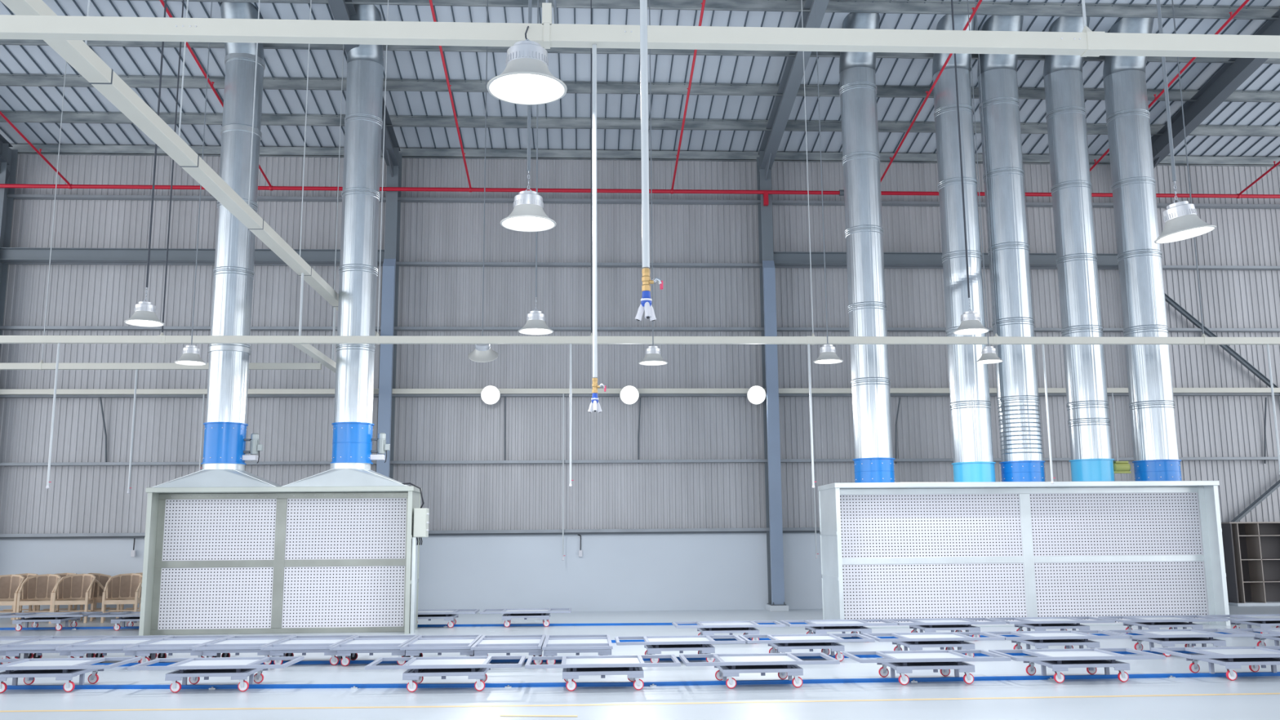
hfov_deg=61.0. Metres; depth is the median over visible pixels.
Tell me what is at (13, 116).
roof purlin
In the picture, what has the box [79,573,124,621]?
wooden armchair
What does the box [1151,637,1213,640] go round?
tray
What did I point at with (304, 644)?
trolley
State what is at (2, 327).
roof purlin
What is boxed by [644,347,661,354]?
housing
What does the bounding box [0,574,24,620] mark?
wooden armchair
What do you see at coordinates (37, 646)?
trolley
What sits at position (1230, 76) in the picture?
rafter
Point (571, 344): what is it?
pipe
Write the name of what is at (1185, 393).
roof purlin
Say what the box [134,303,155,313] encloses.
housing
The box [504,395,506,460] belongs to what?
rod
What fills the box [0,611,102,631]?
trolley
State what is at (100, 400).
cable
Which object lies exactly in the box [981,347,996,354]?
housing
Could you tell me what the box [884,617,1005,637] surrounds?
trolley
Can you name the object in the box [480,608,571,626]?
trolley
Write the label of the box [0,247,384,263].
beam
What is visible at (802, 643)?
tray
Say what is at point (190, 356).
lamp
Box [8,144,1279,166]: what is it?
roof purlin
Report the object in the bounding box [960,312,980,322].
housing
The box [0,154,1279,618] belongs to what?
wall
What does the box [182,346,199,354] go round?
housing
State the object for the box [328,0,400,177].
rafter
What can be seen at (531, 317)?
housing
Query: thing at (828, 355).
lamp
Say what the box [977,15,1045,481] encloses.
duct
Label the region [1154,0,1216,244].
lamp
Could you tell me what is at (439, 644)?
trolley
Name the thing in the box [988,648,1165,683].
trolley
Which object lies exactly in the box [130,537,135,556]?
socket
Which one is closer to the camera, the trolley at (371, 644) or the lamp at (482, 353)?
the trolley at (371, 644)
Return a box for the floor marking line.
[6,671,1279,689]
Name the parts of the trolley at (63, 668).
chassis frame, table frame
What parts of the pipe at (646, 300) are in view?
handle stem, valve handle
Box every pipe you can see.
[0,0,1279,205]
[45,342,60,488]
[127,368,137,493]
[198,394,204,471]
[561,393,564,560]
[568,343,573,486]
[587,44,605,413]
[635,0,662,320]
[807,343,816,488]
[811,400,818,558]
[1041,343,1055,484]
[1111,392,1118,461]
[1266,344,1279,475]
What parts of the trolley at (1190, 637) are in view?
table frame, chassis frame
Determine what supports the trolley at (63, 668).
on the floor
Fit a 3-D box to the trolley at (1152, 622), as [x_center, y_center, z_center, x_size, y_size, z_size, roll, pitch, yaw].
[8.171,4.174,17.013,1.640,0.281,0.840,0,-9,-3]
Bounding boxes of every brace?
[1164,293,1279,395]
[1230,480,1279,522]
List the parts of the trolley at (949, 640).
chassis frame, table frame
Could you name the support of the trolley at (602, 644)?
on the floor
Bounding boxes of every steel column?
[0,142,17,353]
[376,146,402,479]
[756,151,788,611]
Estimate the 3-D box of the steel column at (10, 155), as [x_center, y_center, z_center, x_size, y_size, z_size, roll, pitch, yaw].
[-14.139,0.304,23.451,0.400,10.350,0.660,0,-9,-3]
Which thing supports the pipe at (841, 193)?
hanging from the ceiling
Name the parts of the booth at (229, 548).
perforated panel, perforated panel, perforated panel, perforated panel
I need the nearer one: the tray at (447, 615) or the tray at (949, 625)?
the tray at (949, 625)
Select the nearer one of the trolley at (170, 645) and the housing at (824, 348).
the trolley at (170, 645)
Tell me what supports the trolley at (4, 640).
on the floor
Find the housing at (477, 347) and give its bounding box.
[475,344,490,351]
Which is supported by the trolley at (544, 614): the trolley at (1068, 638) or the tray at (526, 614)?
the tray at (526, 614)
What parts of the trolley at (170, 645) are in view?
chassis frame, table frame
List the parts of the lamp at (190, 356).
lamp shade, suspension cord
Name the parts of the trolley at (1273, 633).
table frame, chassis frame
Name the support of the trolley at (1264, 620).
on the floor
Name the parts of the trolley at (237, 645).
chassis frame, table frame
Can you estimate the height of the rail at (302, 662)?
0.038 m
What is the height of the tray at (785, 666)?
0.072 m
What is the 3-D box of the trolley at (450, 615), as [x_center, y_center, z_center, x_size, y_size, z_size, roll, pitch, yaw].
[-3.817,4.760,20.006,1.640,0.281,0.840,0,-9,-3]
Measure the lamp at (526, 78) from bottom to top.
0.554 m
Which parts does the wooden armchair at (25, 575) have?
frame, leg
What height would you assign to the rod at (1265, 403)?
1.518 m
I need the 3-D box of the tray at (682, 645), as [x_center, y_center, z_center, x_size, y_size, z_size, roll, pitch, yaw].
[0.504,3.712,14.213,0.765,0.072,0.690,0,-9,-3]
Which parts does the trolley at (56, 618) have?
chassis frame, table frame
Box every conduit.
[298,272,303,335]
[331,307,336,360]
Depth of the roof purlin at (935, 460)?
24.02 m
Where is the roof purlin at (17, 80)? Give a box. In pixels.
[0,74,1279,102]
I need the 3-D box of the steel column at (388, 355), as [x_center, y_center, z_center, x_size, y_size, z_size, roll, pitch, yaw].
[-5.550,0.305,23.898,0.400,10.350,0.660,0,-9,-3]
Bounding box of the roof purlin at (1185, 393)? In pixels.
[0,392,1279,397]
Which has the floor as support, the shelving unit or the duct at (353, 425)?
the shelving unit
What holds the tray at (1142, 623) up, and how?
on the trolley at (1152, 622)
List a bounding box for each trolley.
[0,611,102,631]
[0,635,53,664]
[0,635,113,662]
[0,657,140,693]
[55,635,173,662]
[88,611,140,630]
[123,635,234,663]
[127,656,304,692]
[191,635,296,664]
[260,635,357,665]
[329,635,419,666]
[364,655,525,692]
[400,634,482,657]
[417,608,479,627]
[470,634,546,664]
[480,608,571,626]
[524,654,680,691]
[542,634,613,664]
[614,635,745,662]
[671,620,785,639]
[679,652,839,688]
[738,633,875,661]
[779,618,897,642]
[842,649,1010,684]
[862,631,1004,657]
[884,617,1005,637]
[983,630,1129,649]
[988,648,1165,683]
[989,616,1115,631]
[1097,614,1227,633]
[1102,628,1255,656]
[1151,645,1279,680]
[1204,613,1279,633]
[1224,627,1279,646]
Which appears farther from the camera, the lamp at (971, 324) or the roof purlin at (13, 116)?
the roof purlin at (13, 116)
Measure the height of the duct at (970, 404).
9.354 m
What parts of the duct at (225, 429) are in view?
motor mount, motor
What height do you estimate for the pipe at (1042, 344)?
2.341 m
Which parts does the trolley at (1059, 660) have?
chassis frame, table frame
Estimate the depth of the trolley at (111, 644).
14.12 m
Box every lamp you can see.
[124,0,166,327]
[173,0,212,365]
[467,0,497,362]
[480,385,500,404]
[486,26,567,105]
[500,0,556,231]
[517,0,553,334]
[619,385,639,404]
[638,0,667,365]
[746,385,765,404]
[813,0,843,364]
[951,0,989,334]
[967,0,1003,364]
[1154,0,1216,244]
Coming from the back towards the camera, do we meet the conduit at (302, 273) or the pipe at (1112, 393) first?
the pipe at (1112, 393)
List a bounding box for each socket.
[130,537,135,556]
[577,534,582,556]
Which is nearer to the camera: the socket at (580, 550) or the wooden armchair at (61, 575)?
the wooden armchair at (61, 575)
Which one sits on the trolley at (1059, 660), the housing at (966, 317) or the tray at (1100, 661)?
the tray at (1100, 661)
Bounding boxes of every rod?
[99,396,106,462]
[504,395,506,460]
[637,397,640,463]
[895,397,900,463]
[1264,397,1266,463]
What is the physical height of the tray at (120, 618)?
0.072 m
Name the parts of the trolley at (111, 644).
chassis frame, table frame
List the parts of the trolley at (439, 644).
chassis frame, table frame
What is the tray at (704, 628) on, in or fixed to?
on the trolley at (748, 627)
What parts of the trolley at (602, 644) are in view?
table frame, chassis frame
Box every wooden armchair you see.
[0,573,37,619]
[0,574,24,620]
[15,573,61,624]
[36,573,77,621]
[51,573,95,622]
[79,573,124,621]
[100,573,142,622]
[120,572,142,612]
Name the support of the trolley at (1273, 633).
on the floor
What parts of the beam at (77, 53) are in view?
hanger rod, hanger rod, hanger rod, hanger rod, hanger rod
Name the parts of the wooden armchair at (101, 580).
leg, panel, seat rail, frame, panel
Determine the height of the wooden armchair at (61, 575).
0.948 m
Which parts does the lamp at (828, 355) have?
suspension cord, lamp shade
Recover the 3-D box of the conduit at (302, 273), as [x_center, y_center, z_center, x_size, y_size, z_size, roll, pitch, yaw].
[-5.531,-0.904,17.760,0.041,1.051,0.041,-4,-10,19]
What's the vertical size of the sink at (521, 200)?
0.090 m
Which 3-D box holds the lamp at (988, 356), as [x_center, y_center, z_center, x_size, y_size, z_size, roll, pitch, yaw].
[5.606,-3.561,18.119,0.428,7.276,0.428,0,-9,-3]
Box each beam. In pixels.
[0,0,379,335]
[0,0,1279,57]
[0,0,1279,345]
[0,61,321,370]
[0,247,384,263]
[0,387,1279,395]
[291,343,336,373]
[773,251,1118,266]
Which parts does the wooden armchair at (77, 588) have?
leg, panel, panel, leg, seat rail, frame, panel, leg, panel, leg, panel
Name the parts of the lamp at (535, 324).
lamp shade, suspension cord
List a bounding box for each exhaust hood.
[152,469,282,487]
[282,468,407,486]
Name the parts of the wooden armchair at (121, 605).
leg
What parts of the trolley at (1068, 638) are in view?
chassis frame, table frame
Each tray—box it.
[5,669,80,673]
[21,617,71,619]
[118,617,139,619]
[176,668,251,673]
[412,667,480,672]
[417,613,453,617]
[506,613,546,615]
[569,666,635,671]
[651,644,707,648]
[703,627,752,630]
[725,664,794,669]
[777,642,836,645]
[813,626,863,629]
[893,661,964,666]
[905,640,964,644]
[919,624,971,627]
[1024,622,1080,626]
[1027,639,1088,642]
[1043,659,1115,663]
[1138,622,1192,625]
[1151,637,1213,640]
[1213,657,1279,662]
[1247,620,1279,623]
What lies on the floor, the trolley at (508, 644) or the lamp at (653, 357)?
the trolley at (508, 644)
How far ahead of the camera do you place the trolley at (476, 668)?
11.58 m
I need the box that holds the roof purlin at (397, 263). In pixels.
[0,261,1279,270]
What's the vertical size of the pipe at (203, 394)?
1.701 m
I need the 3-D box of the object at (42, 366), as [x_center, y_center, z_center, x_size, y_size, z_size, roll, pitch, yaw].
[-10.541,-2.956,20.649,9.093,6.355,0.112,0,-9,-3]
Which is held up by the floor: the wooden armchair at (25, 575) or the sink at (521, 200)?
the wooden armchair at (25, 575)
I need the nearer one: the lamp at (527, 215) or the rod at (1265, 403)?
the lamp at (527, 215)
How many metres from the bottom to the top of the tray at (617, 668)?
0.072 m
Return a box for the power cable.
[401,482,424,507]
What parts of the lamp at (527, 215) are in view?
lamp shade, chain, suspension cord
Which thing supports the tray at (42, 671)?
on the trolley at (63, 668)
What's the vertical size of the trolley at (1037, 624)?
0.281 m
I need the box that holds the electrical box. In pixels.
[413,507,429,545]
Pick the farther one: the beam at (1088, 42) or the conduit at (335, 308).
the conduit at (335, 308)
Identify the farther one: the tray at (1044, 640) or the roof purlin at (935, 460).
the roof purlin at (935, 460)
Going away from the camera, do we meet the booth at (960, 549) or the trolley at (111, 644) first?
the trolley at (111, 644)
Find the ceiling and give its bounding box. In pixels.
[0,0,1279,156]
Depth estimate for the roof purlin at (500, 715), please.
9.87 m
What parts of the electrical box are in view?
door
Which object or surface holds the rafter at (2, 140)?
on the steel column at (10, 155)
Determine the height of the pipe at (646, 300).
4.048 m
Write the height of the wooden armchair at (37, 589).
0.948 m
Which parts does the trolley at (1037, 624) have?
table frame, chassis frame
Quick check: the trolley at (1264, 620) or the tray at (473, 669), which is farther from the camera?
the trolley at (1264, 620)
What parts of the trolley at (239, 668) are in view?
table frame, chassis frame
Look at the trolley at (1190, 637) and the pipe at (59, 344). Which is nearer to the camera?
the trolley at (1190, 637)
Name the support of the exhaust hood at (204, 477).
attached to the booth at (229, 548)
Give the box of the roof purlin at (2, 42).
[0,39,1279,63]
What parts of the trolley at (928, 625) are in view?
table frame, chassis frame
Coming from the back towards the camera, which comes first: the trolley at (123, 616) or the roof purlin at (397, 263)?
the roof purlin at (397, 263)
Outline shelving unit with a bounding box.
[1221,521,1279,605]
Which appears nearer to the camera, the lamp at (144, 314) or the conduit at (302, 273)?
the lamp at (144, 314)
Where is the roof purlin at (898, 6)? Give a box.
[125,0,1279,19]
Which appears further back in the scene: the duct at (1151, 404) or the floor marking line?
the duct at (1151, 404)
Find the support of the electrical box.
attached to the booth at (229, 548)
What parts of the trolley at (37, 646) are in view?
chassis frame, table frame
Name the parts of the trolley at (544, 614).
table frame, chassis frame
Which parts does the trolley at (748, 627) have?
chassis frame, table frame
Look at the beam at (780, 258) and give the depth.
24.96 m
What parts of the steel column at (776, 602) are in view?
post, plate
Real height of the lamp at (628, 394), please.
0.420 m
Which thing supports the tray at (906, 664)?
on the trolley at (904, 662)
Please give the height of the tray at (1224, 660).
0.072 m
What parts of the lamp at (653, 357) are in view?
suspension cord, lamp shade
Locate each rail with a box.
[0,622,806,630]
[89,650,1195,666]
[611,631,1260,643]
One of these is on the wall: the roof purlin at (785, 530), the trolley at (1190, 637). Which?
the roof purlin at (785, 530)
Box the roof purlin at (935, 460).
[0,457,1278,466]
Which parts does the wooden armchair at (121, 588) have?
leg, panel, panel, leg, seat rail, frame, panel, panel, leg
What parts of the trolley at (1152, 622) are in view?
table frame, chassis frame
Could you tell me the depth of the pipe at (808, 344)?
17.88 m
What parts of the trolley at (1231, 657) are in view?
table frame, chassis frame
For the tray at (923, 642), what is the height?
0.072 m
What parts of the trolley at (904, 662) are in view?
chassis frame, table frame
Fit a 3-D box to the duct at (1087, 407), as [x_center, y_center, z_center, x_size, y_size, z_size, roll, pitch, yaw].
[8.314,-2.382,20.484,1.036,9.354,1.272,-5,-10,25]
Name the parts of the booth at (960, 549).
perforated panel, perforated panel, perforated panel, perforated panel, corner post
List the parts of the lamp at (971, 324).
suspension cord, lamp shade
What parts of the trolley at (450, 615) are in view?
chassis frame, table frame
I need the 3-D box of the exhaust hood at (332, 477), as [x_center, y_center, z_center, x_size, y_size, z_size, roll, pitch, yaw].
[-5.152,2.109,19.334,2.167,0.329,0.894,0,-9,-3]
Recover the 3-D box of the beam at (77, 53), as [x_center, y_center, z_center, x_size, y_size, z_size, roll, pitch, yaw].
[-5.412,-5.270,15.489,0.206,6.844,18.400,0,-9,-3]
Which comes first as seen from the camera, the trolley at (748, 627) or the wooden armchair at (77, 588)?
the trolley at (748, 627)
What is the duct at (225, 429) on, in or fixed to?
attached to the booth at (229, 548)
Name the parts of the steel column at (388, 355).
post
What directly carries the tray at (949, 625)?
on the trolley at (928, 625)
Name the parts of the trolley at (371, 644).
chassis frame, table frame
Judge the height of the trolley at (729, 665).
0.281 m
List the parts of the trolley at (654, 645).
chassis frame, table frame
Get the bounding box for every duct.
[200,1,265,465]
[330,4,390,464]
[839,13,895,482]
[932,14,995,482]
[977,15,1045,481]
[1043,16,1131,481]
[1102,17,1182,480]
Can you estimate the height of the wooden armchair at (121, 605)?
0.948 m
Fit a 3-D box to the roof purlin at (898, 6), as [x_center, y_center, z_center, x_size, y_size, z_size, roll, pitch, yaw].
[0.465,-6.549,19.945,51.000,0.225,0.070,0,-9,-3]
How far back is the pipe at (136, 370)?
20.00 m
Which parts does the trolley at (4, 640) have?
chassis frame, table frame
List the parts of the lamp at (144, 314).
lamp shade, suspension cord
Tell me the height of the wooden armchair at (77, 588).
0.948 m
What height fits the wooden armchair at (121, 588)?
0.948 m
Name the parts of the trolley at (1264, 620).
table frame, chassis frame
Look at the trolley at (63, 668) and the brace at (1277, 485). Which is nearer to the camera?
the trolley at (63, 668)
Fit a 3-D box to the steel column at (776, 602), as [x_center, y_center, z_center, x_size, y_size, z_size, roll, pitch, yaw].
[2.918,0.307,24.339,0.400,10.350,0.660,0,-9,-3]
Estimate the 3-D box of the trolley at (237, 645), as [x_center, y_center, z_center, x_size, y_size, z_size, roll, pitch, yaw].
[-5.207,3.860,14.393,0.863,0.281,1.640,0,-9,-3]
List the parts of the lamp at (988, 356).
suspension cord, lamp shade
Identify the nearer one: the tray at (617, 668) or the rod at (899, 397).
the tray at (617, 668)
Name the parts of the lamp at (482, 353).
lamp shade, suspension cord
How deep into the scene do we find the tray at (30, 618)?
20.15 m
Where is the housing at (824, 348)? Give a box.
[819,346,835,352]
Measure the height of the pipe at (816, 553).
3.650 m
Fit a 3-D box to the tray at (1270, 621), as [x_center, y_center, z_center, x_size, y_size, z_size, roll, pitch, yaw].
[9.933,4.107,17.126,0.765,0.072,0.690,0,-9,-3]
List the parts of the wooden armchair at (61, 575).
frame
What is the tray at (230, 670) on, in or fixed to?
on the trolley at (239, 668)
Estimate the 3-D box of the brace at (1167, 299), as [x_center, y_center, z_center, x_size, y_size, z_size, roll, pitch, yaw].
[13.878,-0.051,25.199,4.052,3.609,0.135,0,-9,-3]
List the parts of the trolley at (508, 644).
table frame, chassis frame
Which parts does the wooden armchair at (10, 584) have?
panel, seat rail, frame, panel, leg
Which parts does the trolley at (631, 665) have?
table frame, chassis frame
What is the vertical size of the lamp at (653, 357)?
7.766 m
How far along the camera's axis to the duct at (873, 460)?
20.21 m
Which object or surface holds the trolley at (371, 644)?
on the floor
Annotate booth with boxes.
[138,462,422,635]
[817,480,1230,628]
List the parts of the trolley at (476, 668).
table frame, chassis frame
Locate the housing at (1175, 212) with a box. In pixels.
[1162,203,1197,222]
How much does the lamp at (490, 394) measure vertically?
0.420 m
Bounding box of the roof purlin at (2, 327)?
[0,325,1279,332]
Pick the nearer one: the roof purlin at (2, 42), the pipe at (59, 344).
the pipe at (59, 344)
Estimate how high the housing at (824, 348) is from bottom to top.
0.090 m
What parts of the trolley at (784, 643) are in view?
chassis frame, table frame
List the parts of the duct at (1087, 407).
motor, motor mount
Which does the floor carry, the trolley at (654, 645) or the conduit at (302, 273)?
the trolley at (654, 645)
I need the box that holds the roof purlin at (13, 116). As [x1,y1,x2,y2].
[0,111,1279,136]
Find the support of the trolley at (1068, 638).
on the floor
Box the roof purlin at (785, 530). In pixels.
[0,527,819,539]
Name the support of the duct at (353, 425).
attached to the booth at (229, 548)
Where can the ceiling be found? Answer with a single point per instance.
(14, 59)
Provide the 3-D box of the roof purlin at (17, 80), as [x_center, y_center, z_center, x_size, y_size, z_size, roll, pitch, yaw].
[0.322,-5.659,22.674,51.000,0.225,0.070,0,-9,-3]
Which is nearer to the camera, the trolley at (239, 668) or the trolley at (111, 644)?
the trolley at (239, 668)
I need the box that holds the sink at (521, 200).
[513,193,543,208]
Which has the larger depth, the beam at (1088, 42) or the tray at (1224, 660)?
the tray at (1224, 660)
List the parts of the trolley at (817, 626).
chassis frame, table frame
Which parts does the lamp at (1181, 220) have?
suspension cord, chain, lamp shade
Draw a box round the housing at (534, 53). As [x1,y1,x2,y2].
[506,43,548,67]
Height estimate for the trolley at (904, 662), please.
0.281 m
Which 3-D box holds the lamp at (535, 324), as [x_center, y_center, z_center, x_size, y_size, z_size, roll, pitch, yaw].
[-1.284,-4.393,13.705,0.428,8.217,0.428,0,-9,-3]
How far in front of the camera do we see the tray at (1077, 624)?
16.90 m
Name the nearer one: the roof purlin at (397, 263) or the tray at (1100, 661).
the tray at (1100, 661)
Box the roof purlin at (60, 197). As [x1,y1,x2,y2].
[6,194,1279,208]
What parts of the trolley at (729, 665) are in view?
chassis frame, table frame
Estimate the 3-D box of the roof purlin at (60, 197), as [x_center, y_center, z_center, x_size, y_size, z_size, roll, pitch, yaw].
[0.192,-3.666,25.171,51.000,0.063,0.175,0,-9,-3]
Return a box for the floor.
[0,604,1279,719]
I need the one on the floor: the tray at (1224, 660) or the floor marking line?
the floor marking line
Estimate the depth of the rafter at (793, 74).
22.18 m
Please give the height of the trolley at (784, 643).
0.281 m
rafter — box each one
[0,133,13,182]
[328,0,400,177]
[758,0,829,180]
[1151,8,1279,168]
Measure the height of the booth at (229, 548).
2.920 m
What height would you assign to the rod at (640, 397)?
1.471 m
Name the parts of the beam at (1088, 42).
hanger rod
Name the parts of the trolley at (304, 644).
chassis frame, table frame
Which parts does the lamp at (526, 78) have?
suspension cord, lamp shade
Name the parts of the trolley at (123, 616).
table frame, chassis frame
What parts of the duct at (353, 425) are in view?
motor mount, motor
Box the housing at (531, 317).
[526,312,545,321]
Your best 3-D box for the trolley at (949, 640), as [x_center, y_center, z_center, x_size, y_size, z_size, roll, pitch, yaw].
[3.865,3.780,14.367,1.640,0.281,0.840,0,-9,-3]
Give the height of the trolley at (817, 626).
0.281 m
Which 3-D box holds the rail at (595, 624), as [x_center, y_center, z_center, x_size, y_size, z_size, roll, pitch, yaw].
[-6.895,4.908,20.004,20.330,0.038,0.309,0,-9,0]
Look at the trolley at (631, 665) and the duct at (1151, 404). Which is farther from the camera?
the duct at (1151, 404)
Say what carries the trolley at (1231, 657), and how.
on the floor
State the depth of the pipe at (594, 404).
6.80 m
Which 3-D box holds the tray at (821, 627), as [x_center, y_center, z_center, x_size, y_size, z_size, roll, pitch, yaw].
[3.044,4.106,16.767,0.765,0.072,0.690,0,-9,-3]
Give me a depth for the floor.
11.41 m
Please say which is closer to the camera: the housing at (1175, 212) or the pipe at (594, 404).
the pipe at (594, 404)
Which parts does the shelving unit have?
panel, panel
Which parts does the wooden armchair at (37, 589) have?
leg, panel, panel, seat rail, frame, panel, leg, panel, leg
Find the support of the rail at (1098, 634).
on the floor
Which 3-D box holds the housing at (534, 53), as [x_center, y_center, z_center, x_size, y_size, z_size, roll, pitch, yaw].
[-0.688,-1.830,6.633,0.259,0.102,0.259,0,-9,-3]

